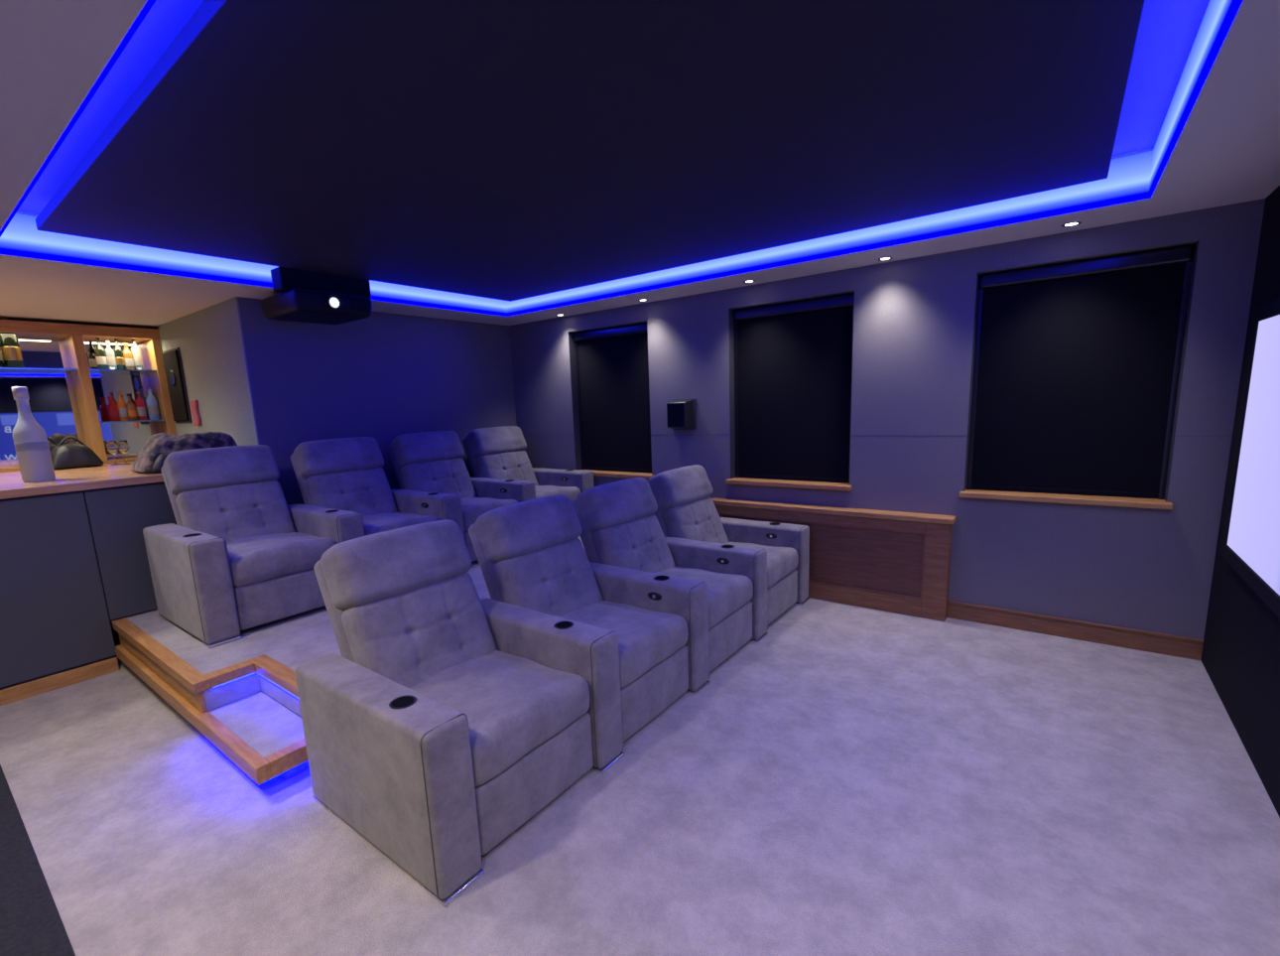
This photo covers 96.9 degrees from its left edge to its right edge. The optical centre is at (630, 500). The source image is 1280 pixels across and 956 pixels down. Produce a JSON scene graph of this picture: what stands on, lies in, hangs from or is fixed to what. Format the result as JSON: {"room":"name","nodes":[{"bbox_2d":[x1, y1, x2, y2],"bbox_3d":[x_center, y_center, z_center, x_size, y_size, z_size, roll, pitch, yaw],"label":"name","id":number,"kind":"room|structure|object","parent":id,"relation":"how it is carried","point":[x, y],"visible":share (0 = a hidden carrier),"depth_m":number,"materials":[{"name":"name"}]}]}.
{"room":"home theater","nodes":[
{"label":"home theater","id":0,"kind":"room"},
{"bbox_2d":[157,296,259,445],"bbox_3d":[-3.632,-0.350,4.975,1.908,2.487,0.012,5,12,37],"label":"wall","id":1,"kind":"structure","parent":0,"point":[209,340],"depth_m":4.63,"materials":[{"name":"grey paint"}]},
{"bbox_2d":[162,347,192,422],"bbox_3d":[-4.202,-1.053,5.235,0.425,0.669,0.036,5,12,37],"label":"wall speaker","id":2,"kind":"object","parent":1,"relation":"attached to","point":[172,358],"visible":1,"depth_m":5.18,"materials":[{"name":"grey plastic"}]},
{"bbox_2d":[190,398,201,425],"bbox_3d":[-3.871,-0.780,5.035,0.114,0.230,0.040,5,12,37],"label":"hanging towel","id":3,"kind":"object","parent":1,"relation":"hanging from","point":[193,403],"visible":1,"depth_m":5.02,"materials":[{"name":"red fabric"}]},
{"bbox_2d":[153,296,516,505],"bbox_3d":[-3.029,-0.740,6.114,2.360,2.820,2.623,5,12,37],"label":"wall","id":4,"kind":"structure","parent":0,"point":[380,376],"depth_m":5.07,"materials":[{"name":"paint"}]},
{"bbox_2d":[0,319,176,472],"bbox_3d":[-5.226,-0.822,4.642,0.330,1.258,2.287,5,12,37],"label":"display cabinet","id":5,"kind":"object","parent":4,"relation":"attached to","point":[67,391],"visible":0.54,"depth_m":5.05,"materials":[{"name":"brown wood"}]},
{"bbox_2d":[0,350,3,367],"bbox_3d":[-5.187,-1.276,4.583,0.102,0.400,0.102,5,12,37],"label":"bottle","id":6,"kind":"object","parent":5,"relation":"on","point":[1,359],"visible":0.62,"depth_m":4.62,"materials":[{"name":"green glass"}]},
{"bbox_2d":[0,317,23,367],"bbox_3d":[-5.120,-1.304,4.668,0.112,0.420,0.112,5,12,37],"label":"bottle","id":7,"kind":"object","parent":5,"relation":"on","point":[9,341],"visible":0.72,"depth_m":4.64,"materials":[{"name":"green glass"}]},
{"bbox_2d":[0,367,78,372],"bbox_3d":[-5.403,-1.023,4.381,0.270,0.012,1.630,5,12,37],"label":"glass shelf","id":8,"kind":"object","parent":5,"relation":"attached to","point":[2,369],"depth_m":4.84,"materials":[{"name":"blue"}]},
{"bbox_2d":[0,335,86,466],"bbox_3d":[-5.505,-0.783,4.508,0.007,1.088,1.630,5,12,37],"label":"mirror","id":9,"kind":"object","parent":5,"relation":"on","point":[54,402],"depth_m":4.97,"materials":[{"name":"white mirror"}]},
{"bbox_2d":[94,337,108,369],"bbox_3d":[-4.808,-1.341,5.134,0.073,0.310,0.073,5,12,37],"label":"bottle","id":10,"kind":"object","parent":5,"relation":"on","point":[100,355],"visible":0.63,"depth_m":5.12,"materials":[{"name":"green glass"}]},
{"bbox_2d":[104,340,117,369],"bbox_3d":[-4.770,-1.326,5.186,0.073,0.260,0.073,5,12,37],"label":"bottle","id":11,"kind":"object","parent":5,"relation":"on","point":[110,356],"visible":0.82,"depth_m":5.17,"materials":[{"name":"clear glass"}]},
{"bbox_2d":[107,395,120,421],"bbox_3d":[-4.782,-0.845,5.227,0.078,0.230,0.078,5,12,37],"label":"bottle","id":12,"kind":"object","parent":5,"relation":"on","point":[112,409],"visible":0.94,"depth_m":5.21,"materials":[{"name":"red glass"}]},
{"bbox_2d":[113,338,126,369],"bbox_3d":[-4.733,-1.371,5.230,0.069,0.330,0.069,5,12,37],"label":"bottle","id":13,"kind":"object","parent":5,"relation":"on","point":[118,352],"visible":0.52,"depth_m":5.22,"materials":[{"name":"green glass"}]},
{"bbox_2d":[83,338,159,458],"bbox_3d":[-4.838,-0.961,5.382,0.007,1.088,0.477,5,12,37],"label":"mirror","id":14,"kind":"object","parent":5,"relation":"on","point":[104,384],"depth_m":5.38,"materials":[{"name":"white mirror"}]},
{"bbox_2d":[116,389,128,420],"bbox_3d":[-4.741,-0.881,5.277,0.069,0.280,0.069,5,12,37],"label":"bottle","id":15,"kind":"object","parent":5,"relation":"on","point":[121,404],"visible":0.93,"depth_m":5.26,"materials":[{"name":"orange glass"}]},
{"bbox_2d":[89,369,156,373],"bbox_3d":[-4.736,-1.201,5.255,0.270,0.012,0.477,5,12,37],"label":"glass shelf","id":16,"kind":"object","parent":5,"relation":"attached to","point":[90,370],"depth_m":5.25,"materials":[{"name":"blue"}]},
{"bbox_2d":[122,342,134,369],"bbox_3d":[-4.693,-1.341,5.287,0.077,0.250,0.077,5,12,37],"label":"bottle","id":17,"kind":"object","parent":5,"relation":"on","point":[128,355],"visible":0.91,"depth_m":5.27,"materials":[{"name":"brown glass"}]},
{"bbox_2d":[126,393,137,420],"bbox_3d":[-4.702,-0.876,5.330,0.073,0.250,0.073,5,12,37],"label":"bottle","id":18,"kind":"object","parent":5,"relation":"on","point":[131,407],"visible":0.99,"depth_m":5.31,"materials":[{"name":"brown glass"}]},
{"bbox_2d":[100,419,165,423],"bbox_3d":[-4.717,-0.744,5.334,0.270,0.012,0.477,5,12,37],"label":"glass shelf","id":19,"kind":"object","parent":5,"relation":"attached to","point":[101,421],"depth_m":5.38,"materials":[{"name":"blue"}]},
{"bbox_2d":[130,339,143,369],"bbox_3d":[-4.655,-1.372,5.335,0.071,0.290,0.071,5,12,37],"label":"bottle","id":20,"kind":"object","parent":5,"relation":"on","point":[136,351],"visible":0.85,"depth_m":5.32,"materials":[{"name":"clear glass"}]},
{"bbox_2d":[134,390,147,420],"bbox_3d":[-4.659,-0.898,5.386,0.069,0.270,0.069,5,12,37],"label":"bottle","id":21,"kind":"object","parent":5,"relation":"on","point":[140,403],"visible":0.95,"depth_m":5.37,"materials":[{"name":"red glass"}]},
{"bbox_2d":[145,386,160,419],"bbox_3d":[-4.606,-0.932,5.452,0.087,0.310,0.087,5,12,37],"label":"bottle","id":22,"kind":"object","parent":5,"relation":"on","point":[151,401],"visible":0.97,"depth_m":5.43,"materials":[{"name":"blue"}]},
{"bbox_2d":[17,0,1209,214],"bbox_3d":[-1.599,-1.646,3.029,8.199,0.100,6.163,5,12,37],"label":"ceiling","id":23,"kind":"structure","parent":0,"point":[1168,30],"depth_m":2.00,"materials":[{"name":"blue paint"}]},
{"bbox_2d":[35,0,1145,301],"bbox_3d":[-0.345,-1.489,2.800,4.299,0.053,3.120,5,12,37],"label":"ceiling panel","id":24,"kind":"object","parent":23,"relation":"attached to","point":[504,150],"visible":1,"depth_m":2.04,"materials":[{"name":"black fabric"}]},
{"bbox_2d":[0,597,1279,955],"bbox_3d":[-1.507,1.129,3.523,8.249,0.100,6.163,5,12,37],"label":"floor","id":25,"kind":"structure","parent":0,"point":[849,780],"depth_m":2.15,"materials":[{"name":"carpet"}]},
{"bbox_2d":[0,764,75,955],"bbox_3d":[-2.645,1.433,1.687,3.640,0.013,1.220,5,12,37],"label":"floor mat","id":26,"kind":"object","parent":25,"relation":"on","point":[31,923],"visible":1,"depth_m":1.94,"materials":[{"name":"grey carpet"}]},
{"bbox_2d":[0,490,117,689],"bbox_3d":[-3.783,0.559,3.550,0.476,1.194,0.618,5,12,37],"label":"bar cabinet","id":27,"kind":"object","parent":25,"relation":"on","point":[55,619],"visible":0.96,"depth_m":3.46,"materials":[{"name":"grey paint"}]},
{"bbox_2d":[0,461,164,499],"bbox_3d":[-4.388,-0.111,3.886,1.992,0.052,2.676,5,12,37],"label":"countertop","id":28,"kind":"structure","parent":27,"relation":"on","point":[12,485],"depth_m":3.70,"materials":[{"name":"brown wood"}]},
{"bbox_2d":[10,385,55,482],"bbox_3d":[-3.866,-0.424,3.644,0.166,0.605,0.154,5,12,37],"label":"bottle","id":29,"kind":"object","parent":28,"relation":"on","point":[32,447],"visible":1,"depth_m":3.61,"materials":[{"name":"white glass"}]},
{"bbox_2d":[50,436,104,469],"bbox_3d":[-4.642,-0.402,4.708,0.244,0.259,0.336,5,12,37],"label":"bag","id":30,"kind":"object","parent":28,"relation":"on","point":[65,455],"visible":0.87,"depth_m":4.65,"materials":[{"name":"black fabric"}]},
{"bbox_2d":[106,440,120,465],"bbox_3d":[-4.455,-0.410,4.878,0.072,0.205,0.072,5,12,37],"label":"wine glass","id":31,"kind":"object","parent":28,"relation":"on","point":[112,448],"visible":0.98,"depth_m":4.85,"materials":[{"name":"clear glass"}]},
{"bbox_2d":[117,439,129,464],"bbox_3d":[-4.378,-0.416,4.896,0.072,0.205,0.072,5,12,37],"label":"wine glass","id":32,"kind":"object","parent":28,"relation":"on","point":[123,447],"visible":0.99,"depth_m":4.87,"materials":[{"name":"white"}]},
{"bbox_2d":[130,431,237,473],"bbox_3d":[-3.269,-0.373,4.190,0.462,0.268,0.634,5,12,37],"label":"blanket","id":33,"kind":"object","parent":28,"relation":"on","point":[151,458],"visible":0.45,"depth_m":4.04,"materials":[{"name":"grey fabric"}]},
{"bbox_2d":[0,656,119,705],"bbox_3d":[-3.749,1.170,3.249,0.018,0.090,1.233,5,12,37],"label":"baseboard","id":34,"kind":"structure","parent":25,"relation":"on","point":[53,682],"depth_m":3.50,"materials":[{"name":"brown wood"}]},
{"bbox_2d":[115,643,309,784],"bbox_3d":[-2.382,1.091,3.164,2.289,0.164,0.293,5,12,37],"label":"step","id":35,"kind":"structure","parent":25,"relation":"on","point":[263,737],"depth_m":2.67,"materials":[{"name":"carpet"}]},
{"bbox_2d":[112,535,584,717],"bbox_3d":[-1.355,0.738,4.471,2.484,0.333,3.667,5,12,37],"label":"platform","id":36,"kind":"object","parent":25,"relation":"on","point":[274,650],"depth_m":3.14,"materials":[{"name":"carpet"}]},
{"bbox_2d":[82,481,177,620],"bbox_3d":[-3.436,0.300,3.984,0.476,0.859,0.558,5,12,37],"label":"bar cabinet","id":37,"kind":"object","parent":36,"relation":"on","point":[118,516],"visible":0.47,"depth_m":3.73,"materials":[{"name":"grey paint"}]},
{"bbox_2d":[142,444,365,646],"bbox_3d":[-2.536,0.186,3.803,1.054,1.081,0.986,5,12,37],"label":"recliner","id":38,"kind":"object","parent":36,"relation":"on","point":[236,557],"visible":0.94,"depth_m":3.63,"materials":[{"name":"grey fabric"}]},
{"bbox_2d":[175,480,295,541],"bbox_3d":[-2.701,0.122,3.916,0.307,0.472,0.614,5,12,37],"label":"cushion","id":39,"kind":"object","parent":38,"relation":"on","point":[235,510],"depth_m":3.84,"materials":[{"name":"grey fabric"}]},
{"bbox_2d":[226,531,336,586],"bbox_3d":[-2.379,0.351,3.717,0.652,0.202,0.622,5,12,37],"label":"seat cushion","id":40,"kind":"object","parent":38,"relation":"on","point":[253,559],"depth_m":3.54,"materials":[{"name":"grey fabric"}]},
{"bbox_2d":[290,436,465,542],"bbox_3d":[-1.999,0.043,4.506,1.060,1.081,0.808,5,12,37],"label":"recliner","id":41,"kind":"object","parent":36,"relation":"on","point":[342,473],"visible":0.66,"depth_m":4.45,"materials":[{"name":"grey fabric"}]},
{"bbox_2d":[304,467,397,515],"bbox_3d":[-2.218,-0.007,4.550,0.307,0.472,0.614,5,12,37],"label":"cushion","id":42,"kind":"object","parent":41,"relation":"on","point":[367,491],"depth_m":4.47,"materials":[{"name":"grey fabric"}]},
{"bbox_2d":[362,512,440,535],"bbox_3d":[-1.896,0.222,4.350,0.652,0.202,0.622,5,12,37],"label":"seat cushion","id":43,"kind":"object","parent":41,"relation":"on","point":[373,522],"depth_m":4.25,"materials":[{"name":"grey fabric"}]},
{"bbox_2d":[386,430,535,561],"bbox_3d":[-1.516,-0.086,5.139,1.060,1.081,0.808,5,12,37],"label":"recliner","id":44,"kind":"object","parent":36,"relation":"on","point":[431,461],"visible":0.6,"depth_m":5.07,"materials":[{"name":"grey fabric"}]},
{"bbox_2d":[400,457,476,498],"bbox_3d":[-1.735,-0.136,5.183,0.307,0.472,0.614,5,12,37],"label":"cushion","id":45,"kind":"object","parent":44,"relation":"on","point":[450,475],"depth_m":5.10,"materials":[{"name":"grey fabric"}]},
{"bbox_2d":[461,497,517,530],"bbox_3d":[-1.412,0.093,4.984,0.652,0.202,0.622,5,12,37],"label":"seat cushion","id":46,"kind":"object","parent":44,"relation":"on","point":[472,507],"depth_m":4.77,"materials":[{"name":"grey fabric"}]},
{"bbox_2d":[462,425,594,501],"bbox_3d":[-1.032,-0.215,5.772,1.060,1.081,0.808,5,12,37],"label":"recliner","id":47,"kind":"object","parent":36,"relation":"on","point":[499,452],"visible":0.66,"depth_m":5.70,"materials":[{"name":"grey fabric"}]},
{"bbox_2d":[475,450,538,485],"bbox_3d":[-1.251,-0.265,5.816,0.307,0.472,0.614,5,12,37],"label":"cushion","id":48,"kind":"object","parent":47,"relation":"on","point":[500,464],"depth_m":5.72,"materials":[{"name":"grey fabric"}]},
{"bbox_2d":[534,485,580,501],"bbox_3d":[-0.929,-0.035,5.617,0.652,0.202,0.622,5,12,37],"label":"seat cushion","id":49,"kind":"object","parent":47,"relation":"on","point":[572,491],"depth_m":5.51,"materials":[{"name":"grey fabric"}]},
{"bbox_2d":[294,518,625,905],"bbox_3d":[-0.760,0.683,2.454,1.054,1.081,0.986,5,12,37],"label":"recliner","id":50,"kind":"object","parent":25,"relation":"on","point":[447,717],"visible":1,"depth_m":2.27,"materials":[{"name":"grey fabric"}]},
{"bbox_2d":[341,571,497,687],"bbox_3d":[-0.926,0.619,2.568,0.307,0.472,0.614,5,12,37],"label":"cushion","id":51,"kind":"object","parent":50,"relation":"on","point":[413,636],"depth_m":2.47,"materials":[{"name":"grey fabric"}]},
{"bbox_2d":[408,649,589,786],"bbox_3d":[-0.604,0.848,2.369,0.652,0.202,0.622,5,12,37],"label":"seat cushion","id":52,"kind":"object","parent":50,"relation":"on","point":[518,704],"depth_m":2.27,"materials":[{"name":"grey fabric"}]},
{"bbox_2d":[468,494,710,742],"bbox_3d":[-0.224,0.540,3.158,1.060,1.081,0.808,5,12,37],"label":"recliner","id":53,"kind":"object","parent":25,"relation":"on","point":[530,554],"visible":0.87,"depth_m":3.05,"materials":[{"name":"grey fabric"}]},
{"bbox_2d":[493,537,602,617],"bbox_3d":[-0.442,0.490,3.201,0.307,0.472,0.614,5,12,37],"label":"cushion","id":54,"kind":"object","parent":53,"relation":"on","point":[558,577],"depth_m":3.10,"materials":[{"name":"grey fabric"}]},
{"bbox_2d":[561,600,687,688],"bbox_3d":[-0.120,0.719,3.002,0.652,0.202,0.622,5,12,37],"label":"seat cushion","id":55,"kind":"object","parent":53,"relation":"on","point":[652,634],"depth_m":2.92,"materials":[{"name":"grey fabric"}]},
{"bbox_2d":[571,477,767,672],"bbox_3d":[0.260,0.411,3.791,1.060,1.081,0.808,5,12,37],"label":"recliner","id":56,"kind":"object","parent":25,"relation":"on","point":[620,527],"visible":0.73,"depth_m":3.69,"materials":[{"name":"grey fabric"}]},
{"bbox_2d":[591,513,675,572],"bbox_3d":[0.041,0.361,3.834,0.307,0.472,0.614,5,12,37],"label":"cushion","id":57,"kind":"object","parent":56,"relation":"on","point":[639,543],"depth_m":3.72,"materials":[{"name":"grey fabric"}]},
{"bbox_2d":[656,566,753,629],"bbox_3d":[0.363,0.590,3.635,0.652,0.202,0.622,5,12,37],"label":"seat cushion","id":58,"kind":"object","parent":56,"relation":"on","point":[729,588],"depth_m":3.55,"materials":[{"name":"grey fabric"}]},
{"bbox_2d":[647,464,809,625],"bbox_3d":[0.743,0.282,4.424,1.060,1.081,0.808,5,12,37],"label":"recliner","id":59,"kind":"object","parent":25,"relation":"on","point":[687,509],"visible":0.69,"depth_m":4.33,"materials":[{"name":"grey fabric"}]},
{"bbox_2d":[661,496,728,542],"bbox_3d":[0.524,0.232,4.468,0.307,0.472,0.614,5,12,37],"label":"cushion","id":60,"kind":"object","parent":59,"relation":"on","point":[698,518],"depth_m":4.34,"materials":[{"name":"grey fabric"}]},
{"bbox_2d":[723,541,798,588],"bbox_3d":[0.847,0.461,4.268,0.652,0.202,0.622,5,12,37],"label":"seat cushion","id":61,"kind":"object","parent":59,"relation":"on","point":[782,557],"depth_m":4.16,"materials":[{"name":"grey fabric"}]},
{"bbox_2d":[711,497,956,621],"bbox_3d":[1.471,0.413,4.499,1.897,0.740,0.135,5,12,37],"label":"radiator cover","id":62,"kind":"object","parent":25,"relation":"on","point":[898,562],"visible":0.72,"depth_m":4.22,"materials":[{"name":"brown wood"}]},
{"bbox_2d":[0,0,1279,328],"bbox_3d":[-1.687,-1.465,2.974,7.949,0.232,5.713,5,12,37],"label":"ceiling","id":63,"kind":"structure","parent":0,"point":[1226,151],"depth_m":2.33,"materials":[{"name":"white"}]},
{"bbox_2d":[0,0,156,237],"bbox_3d":[-1.404,-1.209,1.475,4.731,0.214,0.011,5,12,37],"label":"led strip","id":64,"kind":"object","parent":63,"relation":"attached to","point":[150,3],"visible":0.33,"depth_m":1.56,"materials":[{"name":"blue plastic"}]},
{"bbox_2d":[0,213,507,316],"bbox_3d":[-2.260,-1.650,4.231,0.011,0.214,3.427,5,12,37],"label":"led strip","id":65,"kind":"object","parent":63,"relation":"attached to","point":[21,237],"visible":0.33,"depth_m":3.47,"materials":[{"name":"blue plastic"}]},
{"bbox_2d":[260,266,372,324],"bbox_3d":[-2.308,-1.490,4.173,0.583,0.290,0.630,5,12,37],"label":"projector","id":66,"kind":"object","parent":63,"relation":"attached to","point":[304,296],"visible":0.98,"depth_m":4.01,"materials":[{"name":"black plastic"}]},
{"bbox_2d":[743,279,755,282],"bbox_3d":[0.911,-1.689,4.371,0.090,0.007,0.090,5,12,37],"label":"recessed light","id":67,"kind":"object","parent":63,"relation":"in","point":[746,281],"visible":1,"depth_m":4.37,"materials":[{"name":"silver metal"}]},
{"bbox_2d":[506,150,1152,316],"bbox_3d":[0.656,-1.759,4.174,4.731,0.214,0.011,5,12,37],"label":"led strip","id":68,"kind":"object","parent":63,"relation":"attached to","point":[1128,178],"visible":0.57,"depth_m":3.46,"materials":[{"name":"blue plastic"}]},
{"bbox_2d":[878,256,892,260],"bbox_3d":[1.707,-1.624,3.807,0.090,0.007,0.090,5,12,37],"label":"recessed light","id":69,"kind":"object","parent":63,"relation":"in","point":[888,257],"visible":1,"depth_m":3.81,"materials":[{"name":"silver metal"}]},
{"bbox_2d":[1061,221,1081,227],"bbox_3d":[2.462,-1.544,3.167,0.090,0.007,0.090,5,12,37],"label":"recessed light","id":70,"kind":"object","parent":63,"relation":"in","point":[1073,223],"visible":1,"depth_m":3.17,"materials":[{"name":"silver metal"}]},
{"bbox_2d":[1148,0,1242,197],"bbox_3d":[1.513,-1.318,1.418,0.011,0.214,3.427,5,12,37],"label":"led strip","id":71,"kind":"object","parent":63,"relation":"attached to","point":[1218,16],"visible":1,"depth_m":1.85,"materials":[{"name":"blue plastic"}]},
{"bbox_2d":[509,198,1265,639],"bbox_3d":[0.142,-0.757,5.470,8.199,2.820,0.170,5,12,37],"label":"wall","id":72,"kind":"structure","parent":0,"point":[1142,569],"depth_m":3.82,"materials":[{"name":"paint"}]},
{"bbox_2d":[568,322,653,479],"bbox_3d":[-0.188,-0.971,5.630,1.025,1.456,0.205,5,12,37],"label":"window","id":73,"kind":"structure","parent":72,"relation":"in","point":[609,366],"depth_m":5.68,"materials":[{"name":"grey"}]},
{"bbox_2d":[666,398,696,429],"bbox_3d":[0.432,-0.762,5.032,0.250,0.270,0.168,5,12,37],"label":"wall speaker","id":74,"kind":"object","parent":72,"relation":"attached to","point":[681,413],"visible":1,"depth_m":4.97,"materials":[{"name":"grey plastic"}]},
{"bbox_2d":[666,402,684,426],"bbox_3d":[0.393,-0.749,4.963,0.176,0.200,0.009,5,12,37],"label":"grille","id":75,"kind":"object","parent":74,"relation":"attached to","point":[675,411],"depth_m":4.96,"materials":[{"name":"black fabric"}]},
{"bbox_2d":[725,292,854,490],"bbox_3d":[1.266,-0.843,4.547,1.046,1.456,0.205,5,12,37],"label":"window","id":76,"kind":"structure","parent":72,"relation":"in","point":[791,362],"depth_m":4.57,"materials":[{"name":"grey"}]},
{"bbox_2d":[675,434,1232,436],"bbox_3d":[0.979,-0.549,4.764,5.689,0.003,0.001,5,12,37],"label":"trim","id":77,"kind":"structure","parent":72,"relation":"attached to","point":[676,435],"depth_m":4.21,"materials":[{"name":"grey"}]},
{"bbox_2d":[946,600,1203,659],"bbox_3d":[2.778,0.817,3.657,1.299,0.125,0.020,5,12,37],"label":"baseboard","id":78,"kind":"structure","parent":72,"relation":"attached to","point":[1157,642],"depth_m":3.59,"materials":[{"name":"brown wood"}]},
{"bbox_2d":[959,240,1198,509],"bbox_3d":[2.683,-0.718,3.490,1.060,1.456,0.205,5,12,37],"label":"window","id":79,"kind":"structure","parent":72,"relation":"in","point":[1078,366],"depth_m":3.48,"materials":[{"name":"grey"}]},
{"bbox_2d":[1201,185,1279,816],"bbox_3d":[1.579,-0.005,0.777,0.100,2.820,5.713,5,12,37],"label":"wall","id":80,"kind":"structure","parent":0,"point":[1240,656],"depth_m":2.65,"materials":[{"name":"black paint"}]},
{"bbox_2d":[1219,297,1279,618],"bbox_3d":[2.097,-0.071,1.584,0.040,1.226,3.160,5,12,37],"label":"projection screen","id":81,"kind":"object","parent":80,"relation":"attached to","point":[1250,539],"visible":1,"depth_m":2.52,"materials":[{"name":"white fabric"}]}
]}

